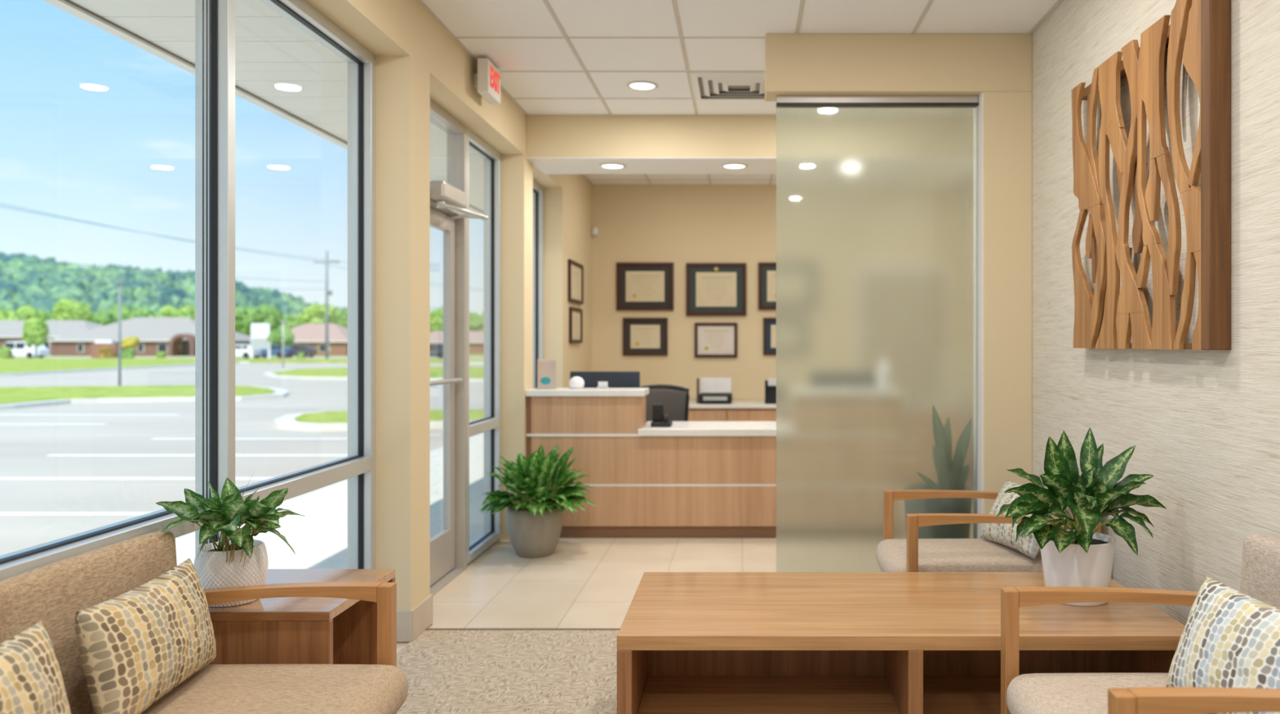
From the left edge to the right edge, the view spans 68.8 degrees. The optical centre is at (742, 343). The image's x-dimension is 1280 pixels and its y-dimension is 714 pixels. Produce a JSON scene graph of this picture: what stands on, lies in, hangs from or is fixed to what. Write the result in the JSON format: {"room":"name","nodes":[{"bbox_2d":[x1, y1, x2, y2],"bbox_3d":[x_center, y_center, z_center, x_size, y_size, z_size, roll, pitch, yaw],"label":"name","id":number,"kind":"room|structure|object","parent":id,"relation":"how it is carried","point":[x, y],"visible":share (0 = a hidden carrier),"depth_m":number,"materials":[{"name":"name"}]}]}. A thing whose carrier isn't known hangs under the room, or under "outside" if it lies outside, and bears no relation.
{"room":"clinic waiting room","nodes":[
{"label":"clinic waiting room","id":0,"kind":"room"},
{"bbox_2d":[304,0,591,643],"bbox_3d":[-1.670,-0.170,3.460,0.280,3.100,12.120,0,0,0],"label":"wall","id":1,"kind":"structure","parent":0,"point":[418,62],"depth_m":4.39,"materials":[{"name":"beige paint"}]},
{"bbox_2d":[0,0,375,581],"bbox_3d":[-1.745,0.016,1.187,0.110,2.688,6.174,0,0,0],"label":"window","id":2,"kind":"structure","parent":1,"relation":"in","point":[215,20],"depth_m":3.05,"materials":[{"name":"metal"}]},
{"bbox_2d":[396,594,432,642],"bbox_3d":[-1.604,1.305,6.844,0.172,0.150,5.164,0,0,0],"label":"baseboard","id":3,"kind":"structure","parent":1,"relation":"attached to","point":[411,624],"depth_m":4.29,"materials":[{"name":"stone"}]},
{"bbox_2d":[430,99,488,595],"bbox_3d":[-1.654,0.026,5.115,0.293,2.708,1.150,0,0,0],"label":"door","id":4,"kind":"structure","parent":1,"relation":"in","point":[449,211],"depth_m":5.59,"materials":[{"name":"metal"}]},
{"bbox_2d":[466,128,501,564],"bbox_3d":[-1.745,0.016,6.095,0.110,2.688,0.810,0,0,0],"label":"window","id":5,"kind":"structure","parent":1,"relation":"in","point":[491,424],"depth_m":6.45,"materials":[{"name":"metal"}]},
{"bbox_2d":[473,57,500,103],"bbox_3d":[-1.474,-1.505,5.325,0.112,0.190,0.270,0,0,0],"label":"exit sign","id":6,"kind":"object","parent":1,"relation":"attached to","point":[487,78],"visible":1,"depth_m":5.23,"materials":[{"name":"white paint"}]},
{"bbox_2d":[533,179,543,388],"bbox_3d":[-1.745,0.016,7.330,0.110,2.688,1.120,0,0,0],"label":"window","id":7,"kind":"structure","parent":1,"relation":"in","point":[538,190],"depth_m":7.84,"materials":[{"name":"metal"}]},
{"bbox_2d":[568,259,583,304],"bbox_3d":[-1.516,-0.555,8.450,0.026,0.370,0.660,0,0,0],"label":"framed certificate","id":8,"kind":"object","parent":1,"relation":"attached to","point":[575,270],"visible":1,"depth_m":8.43,"materials":[{"name":"grey"}]},
{"bbox_2d":[568,306,582,342],"bbox_3d":[-1.516,-0.165,8.450,0.026,0.320,0.560,0,0,0],"label":"framed certificate","id":9,"kind":"object","parent":1,"relation":"attached to","point":[575,315],"visible":1,"depth_m":8.42,"materials":[{"name":"grey"}]},
{"bbox_2d":[396,630,619,713],"bbox_3d":[-0.008,1.376,0.920,3.044,0.008,7.040,0,0,0],"label":"rug","id":10,"kind":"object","parent":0,"point":[446,672],"depth_m":3.87,"materials":[{"name":"carpet"}]},
{"bbox_2d":[0,530,408,713],"bbox_3d":[-1.313,0.951,2.038,0.756,0.842,1.395,0,0,0],"label":"sofa","id":11,"kind":"object","parent":10,"relation":"on","point":[51,594],"visible":0.62,"depth_m":2.41,"materials":[{"name":"fabric"}]},
{"bbox_2d":[0,621,71,713],"bbox_3d":[-1.463,0.749,1.760,0.166,0.292,0.523,0,0,-6],"label":"throw pillow","id":12,"kind":"object","parent":11,"relation":"on","point":[31,680],"visible":1,"depth_m":1.88,"materials":[{"name":"fabric"}]},
{"bbox_2d":[0,530,177,713],"bbox_3d":[-1.648,0.753,2.357,0.086,0.446,0.663,0,0,0],"label":"cushion","id":13,"kind":"object","parent":11,"relation":"on","point":[51,594],"depth_m":2.25,"materials":[{"name":"fabric"}]},
{"bbox_2d":[75,558,216,713],"bbox_3d":[-1.491,0.750,2.348,0.162,0.292,0.536,0,0,-4],"label":"throw pillow","id":14,"kind":"object","parent":11,"relation":"on","point":[136,646],"visible":1,"depth_m":2.22,"materials":[{"name":"fabric"}]},
{"bbox_2d":[140,664,408,713],"bbox_3d":[-1.282,0.981,2.361,0.694,0.156,0.647,0,0,0],"label":"seat cushion","id":15,"kind":"object","parent":11,"relation":"on","point":[214,689],"depth_m":2.44,"materials":[{"name":"fabric"}]},
{"bbox_2d":[208,568,395,664],"bbox_3d":[-1.452,1.083,3.007,0.459,0.577,0.525,0,0,0],"label":"side table","id":16,"kind":"object","parent":10,"relation":"on","point":[278,630],"visible":0.43,"depth_m":2.76,"materials":[{"name":"brown wood"}]},
{"bbox_2d":[155,477,305,607],"bbox_3d":[-1.498,0.596,2.782,0.360,0.398,0.363,0,0,0],"label":"potted plant","id":17,"kind":"object","parent":16,"relation":"on","point":[239,560],"visible":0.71,"depth_m":2.77,"materials":[{"name":"green plant"}]},
{"bbox_2d":[425,628,620,630],"bbox_3d":[-0.008,1.375,4.449,3.044,0.010,0.027,0,0,0],"label":"trim","id":18,"kind":"structure","parent":10,"relation":"attached to","point":[426,628],"depth_m":4.45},
{"bbox_2d":[617,572,1185,713],"bbox_3d":[0.502,1.126,3.180,1.760,0.492,0.780,0,0,0],"label":"table","id":19,"kind":"object","parent":10,"relation":"on","point":[688,642],"visible":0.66,"depth_m":3.07,"materials":[{"name":"brown wood"}]},
{"bbox_2d":[637,675,1000,713],"bbox_3d":[0.502,1.187,3.042,1.670,0.030,0.464,0,0,0],"label":"shelf","id":20,"kind":"object","parent":19,"relation":"attached to","point":[660,695],"depth_m":3.09,"materials":[{"name":"brown wood"}]},
{"bbox_2d":[995,427,1166,606],"bbox_3d":[1.143,0.589,3.154,0.606,0.581,0.408,0,0,0],"label":"potted plant","id":21,"kind":"object","parent":19,"relation":"on","point":[1082,557],"visible":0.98,"depth_m":3.13,"materials":[{"name":"green plant"}]},
{"bbox_2d":[875,466,1101,572],"bbox_3d":[1.044,0.970,4.101,0.868,0.804,0.670,0,0,0],"label":"armchair","id":22,"kind":"object","parent":10,"relation":"on","point":[912,553],"visible":0.3,"depth_m":3.95,"materials":[{"name":"brown wood"}]},
{"bbox_2d":[875,538,1043,572],"bbox_3d":[1.005,0.981,4.101,0.789,0.156,0.570,0,0,0],"label":"seat cushion","id":23,"kind":"object","parent":22,"relation":"on","point":[935,555],"depth_m":3.96,"materials":[{"name":"fabric"}]},
{"bbox_2d":[980,480,1056,559],"bbox_3d":[1.222,0.764,4.077,0.189,0.274,0.485,0,0,-12],"label":"throw pillow","id":24,"kind":"object","parent":22,"relation":"on","point":[1001,533],"visible":0.35,"depth_m":4.06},
{"bbox_2d":[1038,466,1084,530],"bbox_3d":[1.427,0.772,4.105,0.103,0.408,0.586,0,0,0],"label":"cushion","id":25,"kind":"object","parent":22,"relation":"on","point":[1042,469],"depth_m":4.24,"materials":[{"name":"plant"}]},
{"bbox_2d":[1000,533,1279,713],"bbox_3d":[1.101,0.950,2.251,0.770,0.844,0.830,0,0,0],"label":"armchair","id":26,"kind":"object","parent":10,"relation":"on","point":[1034,693],"visible":0.68,"depth_m":2.48,"materials":[{"name":"fabric"}]},
{"bbox_2d":[1006,673,1215,713],"bbox_3d":[1.060,0.981,2.251,0.689,0.156,0.730,0,0,0],"label":"seat cushion","id":27,"kind":"object","parent":26,"relation":"on","point":[1034,693],"depth_m":2.46,"materials":[{"name":"fabric"}]},
{"bbox_2d":[1166,576,1279,713],"bbox_3d":[1.192,0.750,2.156,0.184,0.292,0.534,0,0,-8],"label":"throw pillow","id":28,"kind":"object","parent":26,"relation":"on","point":[1230,638],"visible":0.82,"depth_m":2.18,"materials":[{"name":"fabric"}]},
{"bbox_2d":[1240,533,1279,608],"bbox_3d":[1.433,0.752,2.255,0.106,0.448,0.746,0,0,0],"label":"cushion","id":29,"kind":"object","parent":26,"relation":"on","point":[1260,558],"depth_m":2.51,"materials":[{"name":"fabric"}]},
{"bbox_2d":[396,537,776,653],"bbox_3d":[0.302,1.455,3.410,4.224,0.150,12.260,0,0,0],"label":"floor","id":30,"kind":"structure","parent":0,"point":[585,583],"depth_m":5.53,"materials":[{"name":"beige tile"}]},
{"bbox_2d":[479,444,595,558],"bbox_3d":[-1.313,1.012,6.063,0.714,0.736,0.714,0,0,0],"label":"potted plant","id":31,"kind":"object","parent":30,"relation":"on","point":[535,524],"visible":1,"depth_m":5.92,"materials":[{"name":"green plant"}]},
{"bbox_2d":[525,387,776,537],"bbox_3d":[-0.199,0.854,6.899,2.658,1.052,0.762,0,0,0],"label":"reception desk","id":32,"kind":"object","parent":30,"relation":"on","point":[684,479],"visible":0.51,"depth_m":6.55,"materials":[{"name":"brown wood"}]},
{"bbox_2d":[535,359,555,389],"bbox_3d":[-1.408,0.221,6.673,0.143,0.215,0.100,0,0,6],"label":"sign holder","id":33,"kind":"object","parent":32,"relation":"on","point":[546,368],"visible":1,"depth_m":6.67,"materials":[{"name":"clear plastic"}]},
{"bbox_2d":[525,387,648,396],"bbox_3d":[-1.109,0.350,6.697,0.838,0.044,0.345,0,0,0],"label":"countertop","id":34,"kind":"structure","parent":32,"relation":"on","point":[558,392],"depth_m":6.53,"materials":[{"name":"white stone"}]},
{"bbox_2d":[569,371,639,387],"bbox_3d":[-1.045,0.417,7.050,0.530,0.410,0.200,0,0,0],"label":"computer monitor","id":35,"kind":"object","parent":32,"relation":"on","point":[591,379],"visible":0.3,"depth_m":7.04,"materials":[{"name":"black plastic"}]},
{"bbox_2d":[650,404,672,426],"bbox_3d":[-0.588,0.521,6.754,0.145,0.160,0.193,0,0,0],"label":"desk phone","id":36,"kind":"object","parent":32,"relation":"on","point":[659,420],"visible":1,"depth_m":6.74,"materials":[{"name":"black plastic"}]},
{"bbox_2d":[637,421,776,436],"bbox_3d":[-0.182,0.627,6.854,1.105,0.050,0.672,0,0,0],"label":"countertop","id":37,"kind":"structure","parent":32,"relation":"on","point":[678,428],"depth_m":6.52,"materials":[{"name":"white stone"}]},
{"bbox_2d":[640,384,689,422],"bbox_3d":[-0.697,0.855,7.757,0.612,1.048,0.603,0,0,-7],"label":"office chair","id":38,"kind":"object","parent":30,"relation":"on","point":[674,399],"visible":0.17,"depth_m":7.52,"materials":[{"name":"grey"}]},
{"bbox_2d":[688,400,776,421],"bbox_3d":[0.725,0.980,9.102,2.950,0.800,0.605,0,0,0],"label":"credenza","id":39,"kind":"object","parent":30,"relation":"on","point":[738,411],"visible":0.1,"depth_m":8.82,"materials":[{"name":"brown wood"}]},
{"bbox_2d":[696,377,732,404],"bbox_3d":[-0.273,0.458,9.015,0.345,0.244,0.290,0,0,0],"label":"printer","id":40,"kind":"object","parent":39,"relation":"on","point":[713,390],"visible":1,"depth_m":9.08,"materials":[{"name":"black plastic"}]},
{"bbox_2d":[764,378,776,404],"bbox_3d":[0.310,0.460,9.000,0.180,0.240,0.140,0,0,0],"label":"desk organizer","id":41,"kind":"object","parent":39,"relation":"on","point":[770,384],"visible":0.6,"depth_m":8.93,"materials":[{"name":"black plastic"}]},
{"bbox_2d":[526,157,776,173],"bbox_3d":[0.382,-1.316,6.867,3.824,0.008,0.611,0,0,0],"label":"ceiling","id":42,"kind":"structure","parent":0,"point":[546,165],"depth_m":6.79,"materials":[{"name":"white paint"}]},
{"bbox_2d":[526,115,776,157],"bbox_3d":[0.382,-1.470,6.867,3.824,0.300,0.615,0,0,0],"label":"wall","id":43,"kind":"structure","parent":0,"point":[547,135],"depth_m":6.56,"materials":[{"name":"beige paint"}]},
{"bbox_2d":[591,184,776,400],"bbox_3d":[0.442,-0.170,9.480,3.944,3.100,0.120,0,0,0],"label":"wall","id":44,"kind":"structure","parent":0,"point":[678,224],"depth_m":9.42,"materials":[{"name":"beige paint"}]},
{"bbox_2d":[616,262,673,310],"bbox_3d":[-0.987,-0.581,9.406,0.580,0.485,0.026,0,0,0],"label":"framed certificate","id":45,"kind":"object","parent":44,"relation":"attached to","point":[639,286],"visible":1,"depth_m":9.41,"materials":[{"name":"brown wood"}]},
{"bbox_2d":[631,275,658,294],"bbox_3d":[-0.987,-0.595,9.406,0.281,0.196,0.001,0,0,0],"label":"print","id":46,"kind":"object","parent":45,"relation":"attached to","point":[640,284],"depth_m":9.41,"materials":[{"name":"beige"}]},
{"bbox_2d":[622,317,667,355],"bbox_3d":[-0.984,-0.071,9.406,0.454,0.384,0.026,0,0,0],"label":"framed certificate","id":47,"kind":"object","parent":44,"relation":"attached to","point":[642,336],"visible":1,"depth_m":9.41,"materials":[{"name":"grey"}]},
{"bbox_2d":[635,328,655,338],"bbox_3d":[-0.984,-0.082,9.406,0.215,0.151,0.001,0,0,0],"label":"print","id":48,"kind":"object","parent":47,"relation":"attached to","point":[640,333],"depth_m":9.41,"materials":[{"name":"beige"}]},
{"bbox_2d":[685,262,746,315],"bbox_3d":[-0.265,-0.550,9.406,0.611,0.535,0.026,0,0,0],"label":"framed certificate","id":49,"kind":"object","parent":44,"relation":"attached to","point":[712,289],"visible":1,"depth_m":9.41,"materials":[{"name":"brown wood"}]},
{"bbox_2d":[702,276,730,298],"bbox_3d":[-0.265,-0.567,9.406,0.296,0.222,0.001,0,0,0],"label":"print","id":50,"kind":"object","parent":49,"relation":"attached to","point":[713,287],"depth_m":9.41,"materials":[{"name":"beige"}]},
{"bbox_2d":[694,322,737,357],"bbox_3d":[-0.268,-0.035,9.406,0.434,0.353,0.026,0,0,0],"label":"framed certificate","id":51,"kind":"object","parent":44,"relation":"attached to","point":[712,340],"visible":1,"depth_m":9.41,"materials":[{"name":"grey"}]},
{"bbox_2d":[703,330,728,347],"bbox_3d":[-0.268,-0.048,9.406,0.252,0.173,0.001,0,0,0],"label":"print","id":52,"kind":"object","parent":51,"relation":"attached to","point":[712,339],"depth_m":9.41,"materials":[{"name":"beige"}]},
{"bbox_2d":[758,262,776,310],"bbox_3d":[0.462,-0.583,9.406,0.601,0.480,0.026,0,0,0],"label":"framed certificate","id":53,"kind":"object","parent":44,"relation":"attached to","point":[766,271],"visible":0.37,"depth_m":9.41,"materials":[{"name":"brown wood"}]},
{"bbox_2d":[763,317,776,355],"bbox_3d":[0.439,-0.073,9.406,0.454,0.379,0.026,0,0,0],"label":"framed certificate","id":54,"kind":"object","parent":44,"relation":"attached to","point":[769,323],"visible":0.22,"depth_m":9.41,"materials":[{"name":"grey"}]},
{"bbox_2d":[422,0,1057,184],"bbox_3d":[0.302,-1.695,3.410,4.224,0.150,12.260,0,0,0],"label":"ceiling","id":55,"kind":"structure","parent":0,"point":[464,18],"depth_m":4.83,"materials":[{"name":"white tile"}]},
{"bbox_2d":[626,80,657,90],"bbox_3d":[-0.627,-1.615,5.810,0.200,0.010,0.200,0,0,0],"label":"recessed light","id":56,"kind":"object","parent":55,"relation":"in","point":[637,85],"visible":1,"depth_m":5.80,"materials":[{"name":"white paint"}]},
{"bbox_2d":[417,0,1064,184],"bbox_3d":[0.382,-1.617,3.410,3.824,0.006,12.020,0,0,0],"label":"grid","id":57,"kind":"object","parent":55,"relation":"attached to","point":[1054,7],"visible":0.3,"depth_m":4.90,"materials":[{"name":"metal"}]},
{"bbox_2d":[689,71,764,99],"bbox_3d":[-0.020,-1.609,5.810,0.590,0.022,0.590,0,0,0],"label":"air vent","id":58,"kind":"object","parent":57,"relation":"attached to","point":[705,85],"visible":0.66,"depth_m":5.78,"materials":[{"name":"metal"}]},
{"bbox_2d":[764,33,1032,524],"bbox_3d":[0.818,-0.120,4.939,1.392,3.000,0.203,0,0,0],"label":"wall partition","id":59,"kind":"structure","parent":0,"point":[999,66],"depth_m":4.84,"materials":[{"name":"beige paint"}]},
{"bbox_2d":[776,94,978,572],"bbox_3d":[0.717,0.032,4.936,1.073,2.697,0.062,0,0,0],"label":"glass panel","id":60,"kind":"object","parent":59,"relation":"attached to","point":[877,195],"visible":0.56,"depth_m":4.93,"materials":[{"name":"glass"}]},
{"bbox_2d":[977,92,983,538],"bbox_3d":[1.257,0.032,4.940,0.010,2.697,0.180,0,0,0],"label":"trim","id":61,"kind":"structure","parent":59,"relation":"attached to","point":[980,107],"depth_m":4.87,"materials":[{"name":"white paint"}]},
{"bbox_2d":[1031,0,1279,626],"bbox_3d":[1.574,-0.120,1.160,0.120,3.200,7.760,0,0,0],"label":"wall","id":62,"kind":"structure","parent":0,"point":[1205,424],"depth_m":3.25,"materials":[{"name":"paper"}]},
{"bbox_2d":[1071,0,1231,350],"bbox_3d":[1.479,-0.568,3.474,0.068,1.175,1.211,0,0,0],"label":"wall art","id":63,"kind":"object","parent":62,"relation":"attached to","point":[1205,51],"visible":1,"depth_m":3.23},
{"bbox_3d":[-2.305,-1.590,6.550,0.990,0.360,23.100,0,0,0],"label":"roof slab","id":64,"kind":"structure","parent":0,"visible":0},
{"bbox_2d":[43,0,484,214],"bbox_3d":[-2.770,-1.393,6.550,0.060,0.035,23.100,0,0,0],"label":"trim","id":65,"kind":"structure","parent":64,"relation":"attached to","point":[63,5],"depth_m":4.43,"materials":[{"name":"white plastic"}]},
{"bbox_2d":[70,0,484,211],"bbox_3d":[-2.275,-1.403,6.516,0.930,0.015,23.032,0,0,0],"label":"soffit","id":66,"kind":"structure","parent":64,"relation":"attached to","point":[277,62],"depth_m":4.54,"materials":[{"name":"paint"}]},
{"label":"outside","id":67,"kind":"structure","parent":0,"visible":0},
{"bbox_2d":[0,356,484,555],"bbox_3d":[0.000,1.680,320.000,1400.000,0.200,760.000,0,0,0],"label":"ground","id":68,"kind":"structure","parent":67,"point":[130,428],"depth_m":14.90,"materials":[{"name":"asphalt"}]},
{"bbox_2d":[3,341,49,358],"bbox_3d":[-78.592,0.652,101.000,5.200,1.845,1.800,0,0,0],"label":"car","id":69,"kind":"object","parent":68,"relation":"on","point":[18,348],"visible":0.69,"depth_m":100.22,"materials":[{"name":"white paint"}]},
{"bbox_2d":[21,317,49,358],"bbox_3d":[-73.319,-0.579,96.015,2.421,4.325,2.258,0,0,0],"label":"tree","id":70,"kind":"object","parent":68,"relation":"on","point":[35,331],"visible":0.99,"depth_m":95.52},
{"bbox_2d":[91,340,118,358],"bbox_3d":[-67.329,0.605,98.000,2.600,1.950,0.700,0,0,0],"label":"monument sign","id":71,"kind":"object","parent":68,"relation":"on","point":[112,344],"visible":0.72,"depth_m":97.71,"materials":[{"name":"red brick"}]},
{"bbox_2d":[97,346,115,358],"bbox_3d":[-64.455,0.894,93.949,1.605,1.386,1.707,0,0,0],"label":"shrub","id":72,"kind":"object","parent":68,"relation":"on","point":[104,352],"visible":0.8,"depth_m":93.46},
{"bbox_2d":[113,281,125,386],"bbox_3d":[-21.997,-0.300,32.759,0.320,3.760,0.200,0,0,0],"label":"light pole","id":73,"kind":"object","parent":68,"relation":"on","point":[119,283],"visible":0.87,"depth_m":32.73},
{"bbox_2d":[121,336,140,349],"bbox_3d":[-65.404,0.389,99.025,1.523,2.387,1.768,0,0,0],"label":"tree","id":74,"kind":"object","parent":68,"relation":"on","point":[127,343],"visible":0.94,"depth_m":98.59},
{"bbox_2d":[0,385,275,404],"bbox_3d":[-21.981,1.525,28.514,20.594,0.150,11.600,0,0,43],"label":"grass","id":75,"kind":"structure","parent":68,"relation":"on","point":[8,395],"depth_m":27.71,"materials":[{"name":"plant"}]},
{"bbox_2d":[0,386,288,410],"bbox_3d":[-21.993,1.535,28.531,20.805,0.130,12.275,0,0,43],"label":"curb","id":76,"kind":"object","parent":68,"relation":"on","point":[279,393],"visible":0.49,"depth_m":24.91,"materials":[{"name":"concrete"}]},
{"bbox_2d":[0,423,347,515],"bbox_3d":[-11.425,1.578,12.450,12.150,0.004,16.400,0,0,0],"label":"parking lines","id":77,"kind":"object","parent":68,"relation":"on","point":[1,513],"visible":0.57,"depth_m":10.88,"materials":[{"name":"white paint"}]},
{"bbox_2d":[0,203,482,359],"bbox_3d":[-41.650,-4.020,97.500,11.736,11.200,107.005,0,0,0],"label":"utility pole","id":78,"kind":"object","parent":68,"relation":"on","point":[327,292],"visible":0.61,"depth_m":82.64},
{"bbox_2d":[0,358,484,373],"bbox_3d":[-56.294,1.525,63.639,81.494,0.150,57.424,0,0,0],"label":"grass","id":79,"kind":"structure","parent":68,"relation":"on","point":[6,365],"depth_m":73.41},
{"bbox_2d":[0,361,484,376],"bbox_3d":[-56.354,1.535,63.689,82.218,0.130,58.324,0,0,0],"label":"curb","id":80,"kind":"object","parent":68,"relation":"on","point":[181,365],"visible":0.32,"depth_m":53.11,"materials":[{"name":"concrete"}]},
{"bbox_2d":[235,344,261,358],"bbox_3d":[-54.448,0.828,100.000,4.400,1.495,1.800,0,0,0],"label":"car","id":81,"kind":"object","parent":68,"relation":"on","point":[244,350],"visible":0.43,"depth_m":99.20,"materials":[{"name":"white paint"}]},
{"bbox_2d":[15,354,484,356],"bbox_3d":[-170.000,1.575,401.000,460.000,0.050,578.000,0,0,0],"label":"lawn","id":82,"kind":"structure","parent":68,"relation":"on","point":[470,355],"depth_m":114.07,"materials":[{"name":"green plant"}]},
{"bbox_2d":[0,308,28,319],"bbox_3d":[-118.702,-2.022,149.977,5.296,7.224,5.598,0,0,0],"label":"tree","id":83,"kind":"object","parent":82,"relation":"on","point":[5,314],"visible":0.23,"depth_m":149.06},
{"bbox_2d":[16,305,48,319],"bbox_3d":[-122.122,-2.525,159.385,5.096,8.224,5.033,0,0,0],"label":"tree","id":84,"kind":"object","parent":82,"relation":"on","point":[29,311],"visible":0.21,"depth_m":158.06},
{"bbox_2d":[0,320,102,355],"bbox_3d":[-97.004,-0.820,128.000,22.186,4.800,12.000,0,0,0],"label":"building","id":85,"kind":"structure","parent":82,"relation":"on","point":[10,330],"depth_m":124.94,"materials":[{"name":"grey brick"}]},
{"bbox_2d":[52,298,94,322],"bbox_3d":[-108.122,-2.833,150.003,5.466,8.840,5.038,0,0,0],"label":"tree","id":86,"kind":"object","parent":82,"relation":"on","point":[64,308],"visible":0.68,"depth_m":148.55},
{"bbox_2d":[93,310,117,325],"bbox_3d":[-110.187,-2.089,159.044,5.949,7.359,5.942,0,0,0],"label":"tree","id":87,"kind":"object","parent":82,"relation":"on","point":[103,317],"visible":0.23,"depth_m":157.40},
{"bbox_2d":[108,303,137,322],"bbox_3d":[-111.963,-2.831,167.898,5.623,8.840,6.417,0,0,0],"label":"tree","id":88,"kind":"object","parent":82,"relation":"on","point":[126,313],"visible":0.28,"depth_m":166.53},
{"bbox_2d":[129,307,165,319],"bbox_3d":[-95.888,-2.088,149.568,5.526,7.352,5.662,0,0,0],"label":"tree","id":89,"kind":"object","parent":82,"relation":"on","point":[141,312],"visible":0.33,"depth_m":148.04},
{"bbox_2d":[47,317,257,355],"bbox_3d":[-76.359,-0.945,122.000,19.721,5.050,14.000,0,0,0],"label":"building","id":90,"kind":"structure","parent":82,"relation":"on","point":[155,334],"depth_m":116.77,"materials":[{"name":"brown brick"}]},
{"bbox_2d":[158,305,193,319],"bbox_3d":[-97.757,-2.486,159.505,6.499,8.150,5.655,0,0,0],"label":"tree","id":91,"kind":"object","parent":82,"relation":"on","point":[170,311],"visible":0.27,"depth_m":158.06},
{"bbox_2d":[168,333,195,356],"bbox_3d":[-68.544,0.180,114.000,3.000,2.800,1.600,0,0,0],"label":"entrance porch","id":92,"kind":"object","parent":82,"relation":"on","point":[188,347],"visible":0.86,"depth_m":113.54,"materials":[{"name":"brown brick"}]},
{"bbox_2d":[235,306,263,336],"bbox_3d":[-80.817,-2.253,150.446,6.004,7.685,6.275,0,0,0],"label":"tree","id":93,"kind":"object","parent":82,"relation":"on","point":[244,317],"visible":0.62,"depth_m":148.59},
{"bbox_2d":[257,303,284,330],"bbox_3d":[-81.750,-2.639,158.920,5.582,8.455,5.343,0,0,0],"label":"tree","id":94,"kind":"object","parent":82,"relation":"on","point":[270,314],"visible":0.44,"depth_m":157.90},
{"bbox_2d":[280,313,302,328],"bbox_3d":[-81.638,-1.954,168.090,5.969,7.086,4.776,0,0,0],"label":"tree","id":95,"kind":"object","parent":82,"relation":"on","point":[293,321],"visible":0.32,"depth_m":166.37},
{"bbox_2d":[257,323,347,355],"bbox_3d":[-56.391,-0.570,124.000,12.449,4.300,12.000,0,0,0],"label":"building","id":96,"kind":"structure","parent":82,"relation":"on","point":[313,335],"depth_m":119.19,"materials":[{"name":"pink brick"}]},
{"bbox_2d":[297,302,337,324],"bbox_3d":[-68.572,-2.535,150.351,5.422,8.248,5.246,0,0,0],"label":"tree","id":97,"kind":"object","parent":82,"relation":"on","point":[308,314],"visible":0.59,"depth_m":148.48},
{"bbox_2d":[335,309,347,328],"bbox_3d":[-68.701,-2.182,159.168,6.393,7.544,5.553,0,0,0],"label":"tree","id":98,"kind":"object","parent":82,"relation":"on","point":[341,314],"visible":0.28,"depth_m":157.02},
{"bbox_2d":[430,305,443,332],"bbox_3d":[-54.407,-2.690,168.086,7.163,8.570,6.444,0,0,0],"label":"tree","id":99,"kind":"object","parent":82,"relation":"on","point":[436,315],"visible":0.31,"depth_m":165.44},
{"bbox_2d":[430,331,484,354],"bbox_3d":[-40.922,-0.170,142.000,22.186,3.500,12.000,0,0,0],"label":"building","id":100,"kind":"structure","parent":82,"relation":"on","point":[476,338],"depth_m":136.75,"materials":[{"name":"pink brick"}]},
{"bbox_2d":[469,311,484,331],"bbox_3d":[-43.715,-1.826,150.104,7.370,6.842,5.679,0,0,0],"label":"tree","id":101,"kind":"object","parent":82,"relation":"on","point":[476,321],"visible":0.38,"depth_m":148.26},
{"bbox_2d":[250,323,271,358],"bbox_3d":[-50.371,-0.270,97.000,2.000,3.700,0.240,0,0,0],"label":"roadside sign","id":102,"kind":"object","parent":68,"relation":"on","point":[258,331],"visible":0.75,"depth_m":96.88,"materials":[{"name":"white metal"}]},
{"bbox_2d":[255,344,293,358],"bbox_3d":[-51.711,0.828,102.000,4.000,1.495,1.800,0,0,0],"label":"car","id":103,"kind":"object","parent":68,"relation":"on","point":[276,349],"visible":0.66,"depth_m":101.20,"materials":[{"name":"blue paint"}]},
{"bbox_2d":[266,324,294,358],"bbox_3d":[-47.168,-0.185,95.152,2.684,3.536,2.292,0,0,0],"label":"tree","id":104,"kind":"object","parent":68,"relation":"on","point":[275,336],"visible":0.91,"depth_m":94.33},
{"bbox_2d":[284,345,317,357],"bbox_3d":[-49.938,0.877,104.000,3.800,1.395,1.800,0,0,0],"label":"car","id":105,"kind":"object","parent":68,"relation":"on","point":[309,352],"visible":0.63,"depth_m":103.23,"materials":[{"name":"paint"}]},
{"bbox_2d":[175,433,484,568],"bbox_3d":[-2.980,1.505,0.500,2.340,0.150,29.000,0,0,0],"label":"sidewalk","id":106,"kind":"structure","parent":68,"relation":"on","point":[318,540],"depth_m":7.37,"materials":[{"name":"concrete"}]},
{"bbox_2d":[262,368,484,381],"bbox_3d":[-17.218,1.535,47.623,14.658,0.130,23.232,0,0,-12],"label":"curb","id":107,"kind":"object","parent":68,"relation":"on","point":[269,375],"visible":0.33,"depth_m":40.90,"materials":[{"name":"concrete"}]},
{"bbox_2d":[271,366,484,378],"bbox_3d":[-17.191,1.525,47.523,14.005,0.150,22.753,0,0,-12],"label":"grass","id":108,"kind":"structure","parent":68,"relation":"on","point":[475,372],"depth_m":46.48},
{"bbox_2d":[274,408,484,431],"bbox_3d":[-6.556,1.535,18.887,5.477,0.130,3.815,0,0,-12],"label":"curb","id":109,"kind":"object","parent":68,"relation":"on","point":[286,422],"visible":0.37,"depth_m":16.96,"materials":[{"name":"concrete"}]},
{"bbox_2d":[293,409,484,423],"bbox_3d":[-6.496,1.525,18.896,4.910,0.150,3.114,0,0,-12],"label":"grass","id":110,"kind":"structure","parent":68,"relation":"on","point":[325,417],"depth_m":18.42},
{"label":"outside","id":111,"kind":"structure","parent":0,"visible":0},
{"bbox_2d":[0,252,347,315],"bbox_3d":[-260.099,-25.322,425.000,601.762,54.805,190.000,0,0,0],"label":"hills","id":112,"kind":"structure","parent":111,"point":[17,291],"depth_m":450.70,"materials":[{"name":"plant"}]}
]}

